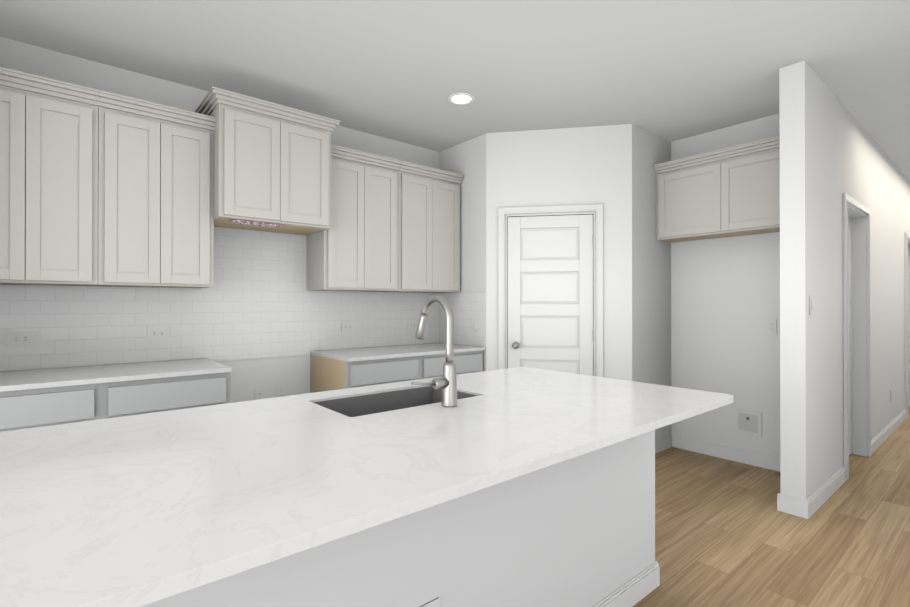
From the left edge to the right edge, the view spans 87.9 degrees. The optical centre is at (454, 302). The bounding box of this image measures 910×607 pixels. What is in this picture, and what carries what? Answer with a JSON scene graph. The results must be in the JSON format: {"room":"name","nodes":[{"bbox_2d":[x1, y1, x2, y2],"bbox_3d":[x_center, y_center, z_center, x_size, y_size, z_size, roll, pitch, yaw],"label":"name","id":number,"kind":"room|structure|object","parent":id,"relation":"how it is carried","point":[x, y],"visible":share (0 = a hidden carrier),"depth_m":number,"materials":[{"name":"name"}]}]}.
{"room":"kitchen","nodes":[
{"label":"kitchen","id":0,"kind":"room"},
{"bbox_2d":[0,37,439,402],"bbox_3d":[-2.573,-0.083,2.582,9.320,2.740,0.120,0,0,-40],"label":"wall","id":1,"kind":"structure","parent":0,"point":[269,375],"depth_m":3.18,"materials":[{"name":"white paint"}]},
{"bbox_2d":[0,67,98,285],"bbox_3d":[-2.272,-0.624,2.505,0.588,1.054,0.370,0,0,-40],"label":"upper cabinet","id":2,"kind":"object","parent":1,"relation":"attached to","point":[48,189],"visible":1,"depth_m":2.44,"materials":[{"name":"white wood"}]},
{"bbox_2d":[96,90,215,287],"bbox_3d":[-1.804,-0.622,2.896,0.628,1.054,0.370,0,0,-40],"label":"upper cabinet","id":3,"kind":"object","parent":1,"relation":"attached to","point":[155,201],"visible":0.9,"depth_m":2.74,"materials":[{"name":"white wood"}]},
{"bbox_2d":[0,227,485,370],"bbox_3d":[-1.187,-0.056,3.243,3.246,0.932,0.644,0,0,-40],"label":"tile backsplash","id":4,"kind":"structure","parent":1,"relation":"attached to","point":[258,300],"depth_m":3.32,"materials":[{"name":"white tile"}]},
{"bbox_2d":[5,332,35,345],"bbox_3d":[-2.411,0.202,2.622,0.125,0.075,0.008,0,0,-40],"label":"outlet","id":5,"kind":"object","parent":4,"relation":"attached to","point":[19,338],"visible":1,"depth_m":2.62,"materials":[{"name":"white plastic"}]},
{"bbox_2d":[147,327,167,338],"bbox_3d":[-1.913,0.199,3.039,0.115,0.072,0.008,0,0,-40],"label":"outlet","id":6,"kind":"object","parent":4,"relation":"attached to","point":[157,333],"visible":1,"depth_m":3.04,"materials":[{"name":"white plastic"}]},
{"bbox_2d":[341,322,353,330],"bbox_3d":[-0.885,0.202,3.898,0.115,0.072,0.008,0,0,-40],"label":"outlet","id":7,"kind":"object","parent":4,"relation":"attached to","point":[347,326],"visible":1,"depth_m":3.90,"materials":[{"name":"white plastic"}]},
{"bbox_2d":[407,321,417,328],"bbox_3d":[-0.386,0.208,4.316,0.115,0.072,0.008,0,0,-40],"label":"outlet","id":8,"kind":"object","parent":4,"relation":"attached to","point":[412,324],"visible":1,"depth_m":4.31,"materials":[{"name":"white plastic"}]},
{"bbox_2d":[255,388,264,399],"bbox_3d":[-1.427,0.690,3.454,0.072,0.115,0.008,0,0,-40],"label":"electrical outlet","id":9,"kind":"object","parent":1,"relation":"attached to","point":[259,393],"visible":0.75,"depth_m":3.45,"materials":[{"name":"white plastic"}]},
{"bbox_2d":[195,86,340,234],"bbox_3d":[-1.282,-0.902,3.256,0.829,0.762,0.490,0,0,-40],"label":"upper cabinet","id":10,"kind":"object","parent":1,"relation":"attached to","point":[272,169],"visible":0.94,"depth_m":3.06,"materials":[{"name":"white wood"}]},
{"bbox_2d":[229,219,282,227],"bbox_3d":[-1.293,-0.511,3.080,0.320,0.020,0.060,0,0,-40],"label":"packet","id":11,"kind":"object","parent":10,"relation":"attached to","point":[252,223],"visible":1,"depth_m":3.06,"materials":[{"name":"plastic"}]},
{"bbox_2d":[276,385,284,396],"bbox_3d":[-1.312,0.680,3.550,0.072,0.115,0.008,0,0,-40],"label":"electrical outlet","id":12,"kind":"object","parent":1,"relation":"attached to","point":[280,390],"visible":0.79,"depth_m":3.55,"materials":[{"name":"white plastic"}]},
{"bbox_2d":[306,144,401,291],"bbox_3d":[-0.814,-0.619,3.724,0.688,1.054,0.370,0,0,-40],"label":"upper cabinet","id":13,"kind":"object","parent":1,"relation":"attached to","point":[354,247],"visible":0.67,"depth_m":3.60,"materials":[{"name":"white wood"}]},
{"bbox_2d":[386,161,463,292],"bbox_3d":[-0.294,-0.618,4.159,0.663,1.054,0.370,0,0,-40],"label":"upper cabinet","id":14,"kind":"object","parent":1,"relation":"attached to","point":[429,233],"visible":0.9,"depth_m":4.02,"materials":[{"name":"white wood"}]},
{"bbox_2d":[0,0,909,179],"bbox_3d":[2.863,-1.506,1.809,17.260,0.100,8.650,0,0,-40],"label":"ceiling","id":15,"kind":"structure","parent":0,"point":[668,70],"depth_m":2.78,"materials":[{"name":"grey paint"}]},
{"bbox_2d":[448,92,474,104],"bbox_3d":[0.044,-1.446,3.355,0.194,0.007,0.194,0,0,-40],"label":"recessed light","id":16,"kind":"object","parent":15,"relation":"in","point":[461,98],"visible":1,"depth_m":3.34,"materials":[{"name":"white plastic"}]},
{"bbox_2d":[439,134,485,370],"bbox_3d":[0.098,-0.077,4.314,0.100,2.740,0.650,0,0,-40],"label":"wall","id":17,"kind":"structure","parent":0,"point":[467,159],"depth_m":4.18,"materials":[{"name":"white paint"}]},
{"bbox_2d":[486,124,631,380],"bbox_3d":[0.860,-0.078,3.977,1.186,2.740,0.100,0,0,10],"label":"wall","id":18,"kind":"structure","parent":0,"point":[591,165],"depth_m":3.90,"materials":[{"name":"white paint"}]},
{"bbox_2d":[507,214,593,375],"bbox_3d":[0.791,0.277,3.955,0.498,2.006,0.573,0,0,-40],"label":"pantry door","id":19,"kind":"structure","parent":18,"relation":"in","point":[550,287],"depth_m":3.95,"materials":[{"name":"white wood"}]},
{"bbox_2d":[498,204,602,376],"bbox_3d":[0.797,0.245,3.977,0.853,2.094,0.120,0,0,10],"label":"door frame","id":20,"kind":"structure","parent":18,"relation":"attached to","point":[596,210],"depth_m":3.92,"materials":[{"name":"white wood"}]},
{"bbox_2d":[632,124,670,439],"bbox_3d":[1.660,-0.077,4.076,0.670,2.740,0.100,0,0,-40],"label":"wall","id":21,"kind":"structure","parent":0,"point":[651,309],"depth_m":4.00,"materials":[{"name":"white paint"}]},
{"bbox_2d":[655,434,672,453],"bbox_3d":[1.677,1.240,4.012,0.641,0.105,0.014,0,0,-40],"label":"baseboard","id":22,"kind":"structure","parent":21,"relation":"attached to","point":[664,443],"depth_m":4.13,"materials":[{"name":"white wood"}]},
{"bbox_2d":[671,113,779,456],"bbox_3d":[2.335,-0.078,3.885,0.120,2.740,1.060,0,0,-40],"label":"wall","id":23,"kind":"structure","parent":0,"point":[725,298],"depth_m":3.89,"materials":[{"name":"white paint"}]},
{"bbox_2d":[653,135,779,242],"bbox_3d":[2.159,-0.858,3.741,0.320,0.642,1.052,0,0,-40],"label":"upper cabinet","id":24,"kind":"object","parent":23,"relation":"attached to","point":[722,193],"visible":0.67,"depth_m":3.67,"materials":[{"name":"white wood"}]},
{"bbox_2d":[673,435,779,471],"bbox_3d":[2.283,1.239,3.837,0.014,0.105,1.060,0,0,-40],"label":"baseboard","id":25,"kind":"structure","parent":23,"relation":"attached to","point":[770,462],"depth_m":3.87,"materials":[{"name":"white wood"}]},
{"bbox_2d":[735,409,761,436],"bbox_3d":[2.339,0.961,3.767,0.020,0.190,0.190,0,0,-40],"label":"outlet box","id":26,"kind":"object","parent":23,"relation":"attached to","point":[748,422],"visible":1,"depth_m":3.77,"materials":[{"name":"white plastic"}]},
{"bbox_2d":[766,320,776,334],"bbox_3d":[2.446,0.191,3.651,0.008,0.115,0.072,0,0,-40],"label":"outlet","id":27,"kind":"object","parent":23,"relation":"attached to","point":[771,327],"visible":1,"depth_m":3.65,"materials":[{"name":"white plastic"}]},
{"bbox_2d":[633,406,909,606],"bbox_3d":[3.592,1.326,2.408,19.160,0.080,8.650,0,0,-40],"label":"floor","id":28,"kind":"structure","parent":0,"point":[728,533],"depth_m":2.58,"materials":[{"name":"brown wood"}]},
{"bbox_2d":[0,358,231,431],"bbox_3d":[-1.959,0.832,2.585,1.213,0.910,0.640,0,0,-40],"label":"base cabinet","id":29,"kind":"object","parent":28,"relation":"on","point":[33,398],"visible":0.33,"depth_m":2.42,"materials":[{"name":"white wood"}]},
{"bbox_2d":[310,351,429,392],"bbox_3d":[-0.680,0.848,3.662,0.657,0.885,0.629,0,0,-40],"label":"base cabinet","id":30,"kind":"object","parent":28,"relation":"on","point":[335,369],"depth_m":3.43,"materials":[{"name":"white wood"}]},
{"bbox_2d":[314,343,477,358],"bbox_3d":[-0.437,0.394,3.860,1.278,0.025,0.640,0,0,-40],"label":"countertop","id":31,"kind":"structure","parent":30,"relation":"on","point":[412,349],"depth_m":3.74,"materials":[{"name":"white stone"}]},
{"bbox_2d":[156,427,660,606],"bbox_3d":[-0.189,0.842,1.736,2.243,0.883,0.812,0,0,-40],"label":"kitchen island","id":32,"kind":"object","parent":28,"relation":"on","point":[521,487],"depth_m":1.53,"materials":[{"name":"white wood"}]},
{"bbox_2d":[0,367,733,606],"bbox_3d":[-0.100,0.386,1.619,2.260,0.026,1.148,0,0,-40],"label":"island countertop","id":33,"kind":"structure","parent":32,"relation":"on","point":[149,509],"depth_m":1.06,"materials":[{"name":"white stone"}]},
{"bbox_2d":[411,294,457,406],"bbox_3d":[-0.127,0.172,1.733,0.195,0.403,0.229,0,0,-40],"label":"faucet","id":34,"kind":"object","parent":33,"relation":"on","point":[446,383],"visible":1,"depth_m":1.70,"materials":[{"name":"silver metal"}]},
{"bbox_2d":[420,597,439,606],"bbox_3d":[-0.072,0.897,1.319,0.072,0.115,0.008,0,0,-40],"label":"outlet","id":35,"kind":"object","parent":32,"relation":"attached to","point":[435,602],"visible":1,"depth_m":1.33,"materials":[{"name":"white plastic"}]},
{"bbox_2d":[430,347,484,377],"bbox_3d":[-0.220,0.850,4.047,0.703,0.885,0.629,0,0,-40],"label":"base cabinet","id":36,"kind":"object","parent":28,"relation":"on","point":[465,361],"depth_m":3.87,"materials":[{"name":"white wood"}]},
{"bbox_2d":[779,61,909,499],"bbox_3d":[5.225,-0.072,5.527,8.260,2.740,0.130,0,0,-40],"label":"wall","id":37,"kind":"structure","parent":0,"point":[832,151],"depth_m":3.10,"materials":[{"name":"white paint"}]},
{"bbox_2d":[777,493,797,511],"bbox_3d":[2.297,1.237,3.166,0.774,0.105,0.013,0,0,-40],"label":"baseboard","id":38,"kind":"structure","parent":37,"relation":"attached to","point":[783,501],"depth_m":2.90,"materials":[{"name":"white wood"}]},
{"bbox_2d":[809,296,813,314],"bbox_3d":[2.195,0.018,2.899,0.072,0.115,0.012,0,0,-40],"label":"light switch","id":39,"kind":"object","parent":37,"relation":"attached to","point":[811,305],"visible":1,"depth_m":2.89,"materials":[{"name":"white plastic"}]},
{"bbox_2d":[803,466,845,518],"bbox_3d":[2.455,1.236,3.110,0.944,0.105,0.013,0,0,-40],"label":"baseboard","id":40,"kind":"structure","parent":37,"relation":"attached to","point":[812,504],"depth_m":3.02,"materials":[{"name":"white wood"}]},
{"bbox_2d":[848,217,851,454],"bbox_3d":[3.096,0.281,3.798,0.740,1.997,0.046,0,0,-40],"label":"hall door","id":41,"kind":"structure","parent":37,"relation":"in","point":[850,317],"depth_m":3.98,"materials":[{"name":"white wood"}]},
{"bbox_2d":[843,193,909,479],"bbox_3d":[4.257,0.253,4.703,3.828,2.084,0.150,0,0,-40],"label":"trim","id":42,"kind":"structure","parent":37,"relation":"attached to","point":[861,355],"depth_m":3.98,"materials":[{"name":"white wood"}]},
{"bbox_2d":[871,410,906,454],"bbox_3d":[4.274,1.242,4.632,1.960,0.105,0.013,0,0,-40],"label":"baseboard","id":43,"kind":"structure","parent":37,"relation":"attached to","point":[892,426],"depth_m":4.49,"materials":[{"name":"white wood"}]}
]}

